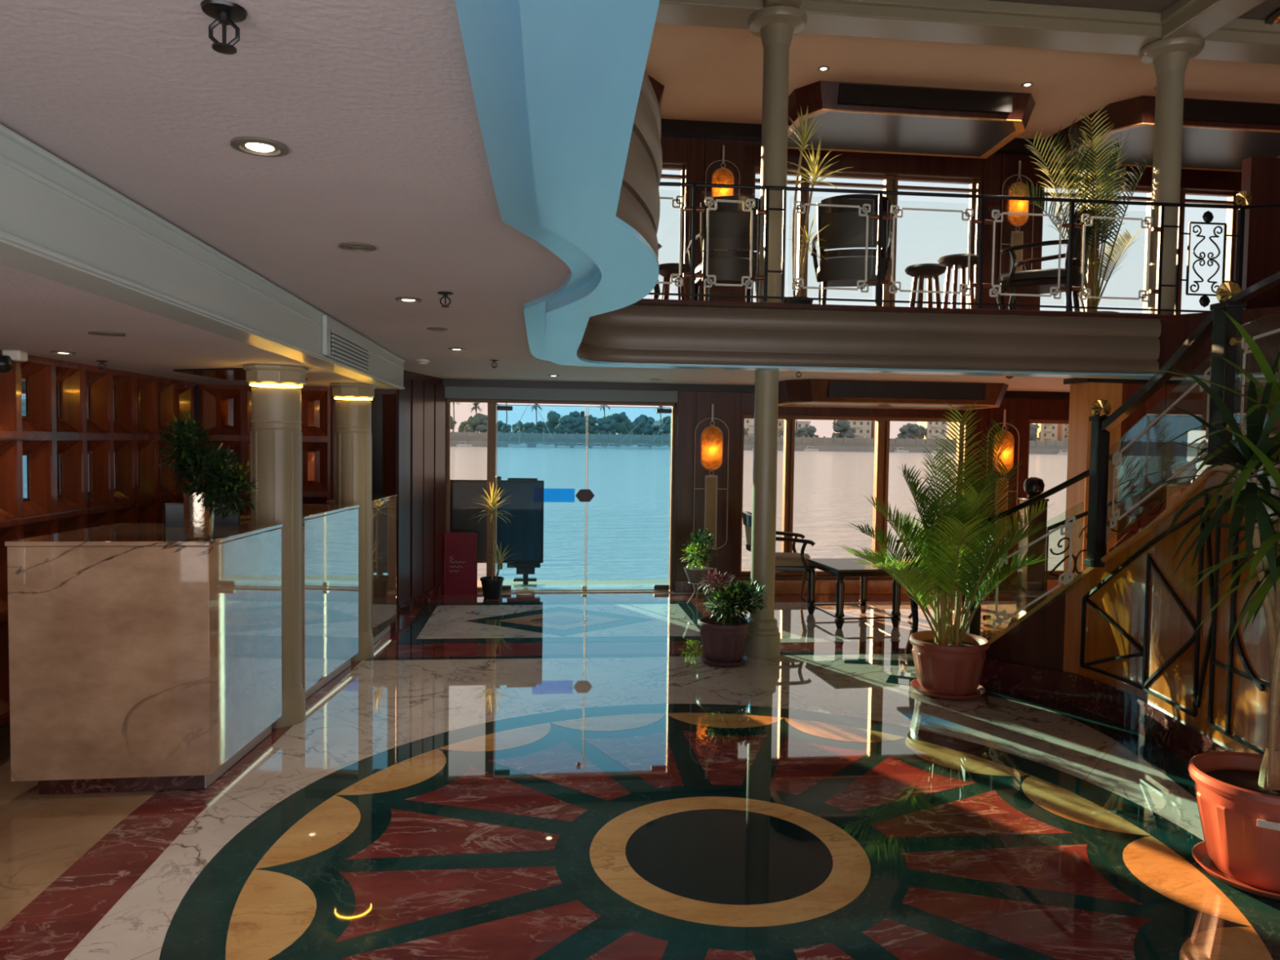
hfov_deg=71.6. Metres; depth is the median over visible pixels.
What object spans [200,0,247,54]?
sprinkler
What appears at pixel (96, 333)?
recessed light
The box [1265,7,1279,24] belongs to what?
light
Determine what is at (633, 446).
felucca
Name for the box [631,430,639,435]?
tree
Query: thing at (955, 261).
stool
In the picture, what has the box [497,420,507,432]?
tree
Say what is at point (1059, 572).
window
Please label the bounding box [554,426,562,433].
tree
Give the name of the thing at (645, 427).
tree
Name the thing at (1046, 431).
building
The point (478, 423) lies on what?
tree
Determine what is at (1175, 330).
trim
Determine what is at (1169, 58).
column
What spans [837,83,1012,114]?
grille
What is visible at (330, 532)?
glass panel
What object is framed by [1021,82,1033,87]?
recessed light
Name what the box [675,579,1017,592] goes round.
baseboard
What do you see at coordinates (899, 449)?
moored boat
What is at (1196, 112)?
grille
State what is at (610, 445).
moored boat
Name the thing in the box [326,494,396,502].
countertop
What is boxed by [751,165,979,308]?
window
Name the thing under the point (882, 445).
window
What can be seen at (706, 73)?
ceiling
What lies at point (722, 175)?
wall lamp
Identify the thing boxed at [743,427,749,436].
tree
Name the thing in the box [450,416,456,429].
tree
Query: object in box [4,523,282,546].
countertop
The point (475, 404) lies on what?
date palm
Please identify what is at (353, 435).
pillar
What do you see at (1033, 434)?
tree
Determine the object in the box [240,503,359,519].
countertop
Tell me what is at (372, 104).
ceiling
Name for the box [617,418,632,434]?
tree
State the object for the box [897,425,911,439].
tree
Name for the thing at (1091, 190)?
areca palm
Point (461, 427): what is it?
tree
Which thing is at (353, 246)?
recessed light
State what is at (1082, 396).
wall panel
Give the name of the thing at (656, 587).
door
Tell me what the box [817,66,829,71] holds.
recessed light
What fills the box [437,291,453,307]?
sprinkler
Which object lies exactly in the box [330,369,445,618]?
wall
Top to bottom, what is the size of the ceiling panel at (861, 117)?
0.231 m
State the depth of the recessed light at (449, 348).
5.81 m
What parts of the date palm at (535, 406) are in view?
crown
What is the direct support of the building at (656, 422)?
on the shore
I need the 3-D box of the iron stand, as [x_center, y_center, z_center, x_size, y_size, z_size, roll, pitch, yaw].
[2.361,1.003,6.970,0.540,0.568,0.320,1,2,-6]
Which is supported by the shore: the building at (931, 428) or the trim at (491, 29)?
the building at (931, 428)
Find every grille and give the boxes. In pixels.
[827,381,986,399]
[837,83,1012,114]
[1178,210,1239,307]
[1182,99,1279,125]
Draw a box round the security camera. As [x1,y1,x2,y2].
[0,349,27,373]
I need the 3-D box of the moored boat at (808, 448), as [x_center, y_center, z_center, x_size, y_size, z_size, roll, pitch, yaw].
[78.180,-14.254,405.219,7.000,2.200,2.000,1,2,-6]
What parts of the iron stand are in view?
scroll leg, scroll leg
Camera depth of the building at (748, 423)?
435.66 m
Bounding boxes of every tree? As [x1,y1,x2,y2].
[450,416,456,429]
[457,420,467,431]
[466,413,487,432]
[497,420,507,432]
[500,424,512,432]
[511,420,522,432]
[517,423,524,432]
[522,422,537,433]
[534,420,547,433]
[543,410,560,433]
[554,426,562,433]
[556,414,578,433]
[568,410,591,434]
[584,414,599,434]
[591,423,600,431]
[595,417,617,434]
[604,411,628,434]
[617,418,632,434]
[631,413,654,435]
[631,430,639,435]
[649,424,662,435]
[657,415,671,433]
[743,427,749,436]
[777,430,783,436]
[795,426,808,437]
[807,425,818,437]
[831,420,855,437]
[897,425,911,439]
[906,422,921,439]
[912,425,926,439]
[1029,423,1037,440]
[1032,423,1039,440]
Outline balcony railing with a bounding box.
[648,182,1279,315]
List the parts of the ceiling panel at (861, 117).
underside panel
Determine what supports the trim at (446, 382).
attached to the wall at (691, 408)
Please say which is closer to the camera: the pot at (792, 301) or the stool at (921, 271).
the pot at (792, 301)
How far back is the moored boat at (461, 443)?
387.30 m
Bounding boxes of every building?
[651,420,671,435]
[744,418,754,436]
[777,418,797,435]
[795,421,810,437]
[839,420,871,438]
[871,420,875,438]
[917,421,946,439]
[947,422,957,439]
[1036,423,1057,440]
[1057,423,1068,440]
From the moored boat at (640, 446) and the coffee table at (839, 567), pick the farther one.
the moored boat at (640, 446)
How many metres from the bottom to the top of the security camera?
0.106 m
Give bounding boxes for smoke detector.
[416,359,429,364]
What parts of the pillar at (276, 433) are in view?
moulding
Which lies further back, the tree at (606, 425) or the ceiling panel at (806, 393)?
the tree at (606, 425)
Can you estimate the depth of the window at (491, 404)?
9.00 m
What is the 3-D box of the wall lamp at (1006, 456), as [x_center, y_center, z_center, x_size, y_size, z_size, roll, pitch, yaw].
[3.884,0.002,9.485,0.359,1.509,0.085,1,2,-6]
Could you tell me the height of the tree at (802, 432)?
7.757 m
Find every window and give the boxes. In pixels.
[446,399,675,591]
[660,160,687,285]
[735,413,967,579]
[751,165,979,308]
[1025,418,1068,577]
[1037,179,1240,314]
[1116,382,1279,546]
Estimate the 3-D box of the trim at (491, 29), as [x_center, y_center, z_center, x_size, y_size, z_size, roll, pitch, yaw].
[4.172,-0.816,2.701,9.130,0.362,8.525,1,2,-6]
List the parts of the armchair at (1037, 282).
leg, leg, arm, seat rail, arm, leg, post, leg, rail, backrest, rail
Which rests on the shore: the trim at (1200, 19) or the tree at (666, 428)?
the tree at (666, 428)
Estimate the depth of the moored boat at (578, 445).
392.82 m
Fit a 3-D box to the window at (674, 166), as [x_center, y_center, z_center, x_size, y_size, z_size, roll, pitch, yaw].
[-1.046,-2.356,8.950,3.100,1.780,0.170,1,2,-6]
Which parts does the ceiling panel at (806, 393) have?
underside panel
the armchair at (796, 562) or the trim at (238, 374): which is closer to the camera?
the trim at (238, 374)
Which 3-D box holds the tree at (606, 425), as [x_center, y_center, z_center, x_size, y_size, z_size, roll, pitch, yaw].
[-15.360,-23.700,405.871,9.558,10.408,9.000,1,2,-6]
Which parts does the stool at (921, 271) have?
leg, leg, leg, leg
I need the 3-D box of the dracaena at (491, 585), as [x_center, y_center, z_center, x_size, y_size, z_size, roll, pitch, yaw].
[-1.430,0.576,8.714,0.516,1.169,0.512,-1,3,-32]
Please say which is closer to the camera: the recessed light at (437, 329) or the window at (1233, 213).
the recessed light at (437, 329)
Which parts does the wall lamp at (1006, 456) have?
frame plate, lamp shade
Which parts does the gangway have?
panel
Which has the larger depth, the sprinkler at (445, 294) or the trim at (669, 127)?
the trim at (669, 127)
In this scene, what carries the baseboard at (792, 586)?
attached to the wall at (691, 408)
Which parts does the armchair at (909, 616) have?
arm, leg, leg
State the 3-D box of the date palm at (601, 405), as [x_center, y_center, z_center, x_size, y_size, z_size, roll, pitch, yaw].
[-16.389,-28.573,406.864,8.182,20.056,8.164,1,2,-6]
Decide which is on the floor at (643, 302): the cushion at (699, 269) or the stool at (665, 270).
the stool at (665, 270)
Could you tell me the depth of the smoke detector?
6.65 m
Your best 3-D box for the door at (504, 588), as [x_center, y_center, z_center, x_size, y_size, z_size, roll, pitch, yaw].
[-1.011,0.187,9.091,0.917,1.904,0.044,1,2,-6]
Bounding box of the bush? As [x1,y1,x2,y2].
[679,527,718,604]
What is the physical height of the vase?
0.205 m
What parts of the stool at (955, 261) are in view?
leg, leg, leg, leg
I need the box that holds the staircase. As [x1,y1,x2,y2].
[964,271,1279,764]
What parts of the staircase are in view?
newel post, newel post, handrail, panel trim, newel post, skirting, panel trim, panel trim, panel trim, panel trim, panel trim, handrail, panel trim, panel trim, newel post, panel trim, panel trim, panel trim, panel trim, newel post, panel trim, panel trim, panel trim, panel trim, panel trim, handrail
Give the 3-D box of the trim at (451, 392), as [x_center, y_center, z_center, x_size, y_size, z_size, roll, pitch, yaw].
[-0.784,-0.864,8.963,2.350,0.115,0.028,1,2,-6]
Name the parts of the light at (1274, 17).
stained glass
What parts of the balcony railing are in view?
post, post, post, rail, handrail, post, post, post, post, handrail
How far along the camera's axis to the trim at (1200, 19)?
6.32 m
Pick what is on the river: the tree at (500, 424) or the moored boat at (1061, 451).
the moored boat at (1061, 451)
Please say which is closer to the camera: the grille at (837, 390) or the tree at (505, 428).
the grille at (837, 390)
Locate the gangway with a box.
[449,475,543,584]
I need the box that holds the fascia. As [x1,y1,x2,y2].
[577,71,1161,373]
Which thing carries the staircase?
on the floor at (510, 776)
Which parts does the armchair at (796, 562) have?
rail, backrest, rail, arm, seat rail, arm, leg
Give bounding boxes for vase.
[182,491,214,538]
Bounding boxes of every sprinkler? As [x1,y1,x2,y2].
[96,360,107,370]
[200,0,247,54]
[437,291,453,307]
[490,360,498,368]
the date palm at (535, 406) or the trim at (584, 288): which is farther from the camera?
the date palm at (535, 406)
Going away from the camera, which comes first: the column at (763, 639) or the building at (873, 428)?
the column at (763, 639)
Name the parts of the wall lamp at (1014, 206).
frame plate, lamp shade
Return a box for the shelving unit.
[0,350,195,725]
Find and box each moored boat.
[456,441,472,446]
[555,443,570,448]
[573,443,588,448]
[591,443,605,448]
[605,443,619,448]
[635,444,649,448]
[804,446,818,451]
[894,447,908,452]
[931,448,946,453]
[1057,449,1067,454]
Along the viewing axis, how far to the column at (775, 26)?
6.38 m
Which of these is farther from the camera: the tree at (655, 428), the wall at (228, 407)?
the tree at (655, 428)
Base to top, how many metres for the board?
0.626 m
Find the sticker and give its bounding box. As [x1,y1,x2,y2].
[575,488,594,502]
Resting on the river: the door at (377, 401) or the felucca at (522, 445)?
the felucca at (522, 445)
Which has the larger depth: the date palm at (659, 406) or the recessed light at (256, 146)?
the date palm at (659, 406)
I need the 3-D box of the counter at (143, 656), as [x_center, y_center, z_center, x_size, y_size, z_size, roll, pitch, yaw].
[-2.267,0.789,4.193,0.878,1.096,0.856,1,2,-6]
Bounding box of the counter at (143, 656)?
[4,523,282,794]
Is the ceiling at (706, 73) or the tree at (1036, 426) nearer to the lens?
the ceiling at (706, 73)
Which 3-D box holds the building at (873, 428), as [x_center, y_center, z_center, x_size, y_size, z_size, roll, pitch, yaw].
[119.820,-27.719,448.425,7.600,18.600,13.100,1,2,-6]
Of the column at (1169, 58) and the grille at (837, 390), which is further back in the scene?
the grille at (837, 390)
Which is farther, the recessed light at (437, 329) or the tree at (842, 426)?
the tree at (842, 426)
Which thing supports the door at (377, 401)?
in the wall at (414, 415)
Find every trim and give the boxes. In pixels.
[173,367,306,380]
[442,378,1070,399]
[444,386,677,402]
[454,0,599,360]
[477,587,674,593]
[519,0,1279,382]
[545,269,601,324]
[654,0,1279,64]
[661,119,1048,155]
[763,0,804,8]
[1063,377,1206,385]
[1156,306,1279,379]
[1160,0,1266,39]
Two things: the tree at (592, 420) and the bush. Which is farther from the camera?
the tree at (592, 420)
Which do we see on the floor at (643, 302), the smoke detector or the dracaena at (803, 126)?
the dracaena at (803, 126)
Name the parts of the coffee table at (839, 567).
leg, leg, leg, leg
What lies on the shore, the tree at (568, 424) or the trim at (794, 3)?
the tree at (568, 424)
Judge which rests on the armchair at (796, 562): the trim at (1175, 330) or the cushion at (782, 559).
the cushion at (782, 559)
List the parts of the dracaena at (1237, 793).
crown, crown, crown, crown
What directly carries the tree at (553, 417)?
on the shore
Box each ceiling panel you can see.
[647,75,664,110]
[777,378,1008,409]
[787,80,1035,158]
[1044,95,1279,172]
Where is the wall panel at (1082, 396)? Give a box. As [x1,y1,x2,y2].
[1062,382,1122,586]
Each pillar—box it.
[243,364,308,728]
[329,382,376,661]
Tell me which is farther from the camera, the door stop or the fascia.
the door stop
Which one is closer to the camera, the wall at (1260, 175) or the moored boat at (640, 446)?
the wall at (1260, 175)
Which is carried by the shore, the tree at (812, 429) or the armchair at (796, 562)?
the tree at (812, 429)
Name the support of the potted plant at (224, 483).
in the vase
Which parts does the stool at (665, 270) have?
leg, leg, leg, leg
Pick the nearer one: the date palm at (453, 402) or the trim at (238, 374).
the trim at (238, 374)
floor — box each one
[0,580,1279,959]
[630,298,1168,319]
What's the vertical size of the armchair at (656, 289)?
0.907 m
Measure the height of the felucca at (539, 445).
20.132 m
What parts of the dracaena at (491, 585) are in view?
crown, crown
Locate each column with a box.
[743,369,780,659]
[746,5,806,302]
[1139,36,1204,315]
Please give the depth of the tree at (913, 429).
432.48 m
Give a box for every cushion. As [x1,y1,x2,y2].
[695,262,702,273]
[775,552,810,566]
[817,266,819,278]
[998,268,1065,283]
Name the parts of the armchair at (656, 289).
leg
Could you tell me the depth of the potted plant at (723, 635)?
6.18 m
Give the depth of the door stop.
9.16 m
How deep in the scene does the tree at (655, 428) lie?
418.66 m
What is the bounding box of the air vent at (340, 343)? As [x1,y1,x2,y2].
[321,315,369,372]
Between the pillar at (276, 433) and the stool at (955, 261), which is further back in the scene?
the stool at (955, 261)
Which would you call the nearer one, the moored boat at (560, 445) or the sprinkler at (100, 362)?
the sprinkler at (100, 362)
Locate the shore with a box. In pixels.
[449,437,1207,450]
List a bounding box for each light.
[50,351,76,354]
[87,331,125,336]
[230,136,288,156]
[338,242,376,252]
[395,297,422,302]
[426,327,448,331]
[448,347,465,350]
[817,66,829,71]
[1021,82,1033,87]
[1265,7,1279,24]
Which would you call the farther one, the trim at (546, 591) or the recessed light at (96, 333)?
the trim at (546, 591)
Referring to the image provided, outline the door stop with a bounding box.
[582,585,586,591]
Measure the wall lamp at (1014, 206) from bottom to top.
1.409 m
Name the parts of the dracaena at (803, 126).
crown, crown, crown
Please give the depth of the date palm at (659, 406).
409.46 m
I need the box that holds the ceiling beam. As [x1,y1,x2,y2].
[0,124,404,389]
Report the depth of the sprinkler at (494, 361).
6.63 m
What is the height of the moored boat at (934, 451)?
2.200 m
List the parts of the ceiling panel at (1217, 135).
underside panel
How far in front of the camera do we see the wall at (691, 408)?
9.23 m
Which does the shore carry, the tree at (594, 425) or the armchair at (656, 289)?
the tree at (594, 425)
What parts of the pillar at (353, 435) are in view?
moulding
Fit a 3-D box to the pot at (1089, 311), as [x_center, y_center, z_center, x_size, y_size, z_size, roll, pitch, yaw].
[3.749,-1.301,7.353,0.430,0.139,0.430,1,2,-6]
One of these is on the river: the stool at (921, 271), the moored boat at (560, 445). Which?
the moored boat at (560, 445)
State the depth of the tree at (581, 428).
413.89 m
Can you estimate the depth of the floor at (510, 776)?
3.63 m
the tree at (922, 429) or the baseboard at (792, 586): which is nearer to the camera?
the baseboard at (792, 586)
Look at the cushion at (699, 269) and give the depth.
7.18 m
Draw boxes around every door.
[365,394,382,494]
[495,404,586,591]
[585,405,671,590]
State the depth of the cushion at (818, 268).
7.30 m
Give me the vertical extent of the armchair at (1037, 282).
0.974 m
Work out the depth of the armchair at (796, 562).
8.27 m
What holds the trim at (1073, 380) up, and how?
attached to the window at (1135, 464)
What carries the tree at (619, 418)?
on the shore
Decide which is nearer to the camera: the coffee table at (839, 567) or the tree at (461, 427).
the coffee table at (839, 567)
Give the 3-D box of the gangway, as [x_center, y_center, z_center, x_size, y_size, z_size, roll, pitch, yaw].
[-1.944,0.546,9.598,1.790,1.179,0.120,1,2,-6]
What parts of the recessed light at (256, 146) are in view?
bulb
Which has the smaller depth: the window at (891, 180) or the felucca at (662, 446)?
the window at (891, 180)
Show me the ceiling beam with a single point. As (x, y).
(59, 223)
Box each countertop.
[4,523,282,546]
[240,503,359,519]
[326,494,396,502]
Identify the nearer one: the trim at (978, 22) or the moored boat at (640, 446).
the trim at (978, 22)
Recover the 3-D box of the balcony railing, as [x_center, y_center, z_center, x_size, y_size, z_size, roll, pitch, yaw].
[2.320,-1.652,6.159,5.409,0.903,0.652,1,2,1]
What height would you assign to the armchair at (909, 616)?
0.897 m
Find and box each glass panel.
[240,503,359,699]
[326,494,396,643]
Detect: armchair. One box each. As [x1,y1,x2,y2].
[653,243,662,298]
[685,195,759,302]
[742,511,816,604]
[810,194,892,306]
[893,537,963,619]
[996,209,1097,311]
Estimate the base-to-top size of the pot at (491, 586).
0.199 m
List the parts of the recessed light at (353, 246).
bulb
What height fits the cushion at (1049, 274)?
0.082 m
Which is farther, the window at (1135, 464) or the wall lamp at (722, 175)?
the wall lamp at (722, 175)
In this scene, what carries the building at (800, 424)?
on the shore
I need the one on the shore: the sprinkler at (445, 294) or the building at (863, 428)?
the building at (863, 428)
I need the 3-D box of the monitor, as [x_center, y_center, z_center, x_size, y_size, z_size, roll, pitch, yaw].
[-2.183,0.322,4.431,0.340,0.419,0.130,0,3,-20]
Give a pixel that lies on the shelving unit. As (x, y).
(77, 453)
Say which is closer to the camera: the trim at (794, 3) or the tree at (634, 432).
the trim at (794, 3)
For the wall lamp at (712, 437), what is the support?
attached to the wall at (691, 408)
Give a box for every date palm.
[453,402,460,431]
[468,402,483,413]
[531,403,542,429]
[599,404,609,417]
[654,405,667,435]
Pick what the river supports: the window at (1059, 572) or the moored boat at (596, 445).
the moored boat at (596, 445)
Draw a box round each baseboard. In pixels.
[398,583,444,617]
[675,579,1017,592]
[733,577,1063,594]
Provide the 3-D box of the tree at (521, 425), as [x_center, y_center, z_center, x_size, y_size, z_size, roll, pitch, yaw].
[-54.548,-22.916,413.760,5.572,7.078,5.041,1,2,-6]
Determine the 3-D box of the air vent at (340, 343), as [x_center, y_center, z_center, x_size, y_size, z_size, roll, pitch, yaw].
[-1.559,-0.714,4.762,0.036,0.190,1.060,1,2,-6]
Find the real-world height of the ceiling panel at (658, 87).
0.231 m
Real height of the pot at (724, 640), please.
0.280 m
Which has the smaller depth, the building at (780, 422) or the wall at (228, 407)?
the wall at (228, 407)
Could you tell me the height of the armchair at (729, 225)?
0.947 m
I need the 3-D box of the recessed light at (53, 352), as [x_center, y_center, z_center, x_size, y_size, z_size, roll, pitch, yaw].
[-2.659,-0.587,4.093,0.102,0.008,0.102,1,2,-6]
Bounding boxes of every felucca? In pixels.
[507,404,528,447]
[534,404,555,447]
[619,421,641,448]
[650,415,671,448]
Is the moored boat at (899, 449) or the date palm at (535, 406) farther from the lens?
the moored boat at (899, 449)
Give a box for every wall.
[193,135,1279,592]
[198,384,335,513]
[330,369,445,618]
[449,430,1207,456]
[1240,156,1279,309]
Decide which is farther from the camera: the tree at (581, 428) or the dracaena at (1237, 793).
the tree at (581, 428)
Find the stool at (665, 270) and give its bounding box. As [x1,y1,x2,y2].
[658,262,691,299]
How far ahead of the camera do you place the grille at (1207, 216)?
6.39 m
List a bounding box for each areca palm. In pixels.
[839,402,1055,700]
[1005,104,1153,312]
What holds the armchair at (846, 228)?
on the floor at (643, 302)
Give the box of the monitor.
[164,502,239,527]
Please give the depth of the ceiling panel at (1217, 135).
8.46 m
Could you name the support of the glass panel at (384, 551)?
on the floor at (510, 776)
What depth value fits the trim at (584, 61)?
1.60 m
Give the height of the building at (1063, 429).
17.600 m
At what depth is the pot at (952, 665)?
5.45 m
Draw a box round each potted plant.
[150,412,262,519]
[696,568,768,666]
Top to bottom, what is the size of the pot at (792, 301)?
0.149 m
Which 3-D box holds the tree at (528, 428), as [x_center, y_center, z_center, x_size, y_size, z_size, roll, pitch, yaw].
[-49.706,-22.629,402.663,7.304,7.581,5.773,1,2,-6]
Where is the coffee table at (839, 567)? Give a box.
[806,558,901,629]
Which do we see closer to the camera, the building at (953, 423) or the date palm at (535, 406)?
the date palm at (535, 406)
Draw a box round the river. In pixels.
[449,446,1210,580]
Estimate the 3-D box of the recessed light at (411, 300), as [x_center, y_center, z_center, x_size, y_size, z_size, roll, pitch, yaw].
[-0.993,-0.772,3.804,0.112,0.008,0.112,1,2,-6]
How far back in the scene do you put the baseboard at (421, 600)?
8.19 m
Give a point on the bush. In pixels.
(694, 572)
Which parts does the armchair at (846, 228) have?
arm, leg, post, leg, seat rail, rail, backrest, rail, leg, post, arm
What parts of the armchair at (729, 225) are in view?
arm, leg, post, leg, seat rail, rail, backrest, rail, leg, leg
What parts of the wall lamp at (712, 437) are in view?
frame plate, lamp shade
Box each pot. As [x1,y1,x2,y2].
[480,576,504,599]
[683,565,714,583]
[697,615,751,662]
[784,296,813,303]
[909,630,989,696]
[1088,311,1119,312]
[1187,751,1279,892]
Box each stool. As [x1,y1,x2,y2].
[658,262,691,299]
[904,263,946,307]
[937,253,978,308]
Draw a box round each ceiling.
[0,0,1071,391]
[644,0,1279,139]
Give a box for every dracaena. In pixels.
[471,484,519,599]
[784,106,853,303]
[1111,309,1279,900]
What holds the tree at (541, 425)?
on the shore
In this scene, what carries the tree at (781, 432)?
on the shore
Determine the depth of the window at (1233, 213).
9.71 m
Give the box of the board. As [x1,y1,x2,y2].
[444,532,477,595]
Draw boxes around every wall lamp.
[693,404,728,550]
[705,145,740,250]
[985,409,1019,549]
[999,160,1034,293]
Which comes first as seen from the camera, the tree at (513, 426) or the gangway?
the gangway
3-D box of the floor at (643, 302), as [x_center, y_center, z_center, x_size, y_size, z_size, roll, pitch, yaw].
[1.849,-1.094,3.856,13.500,0.030,11.350,1,2,-6]
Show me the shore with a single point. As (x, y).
(451, 438)

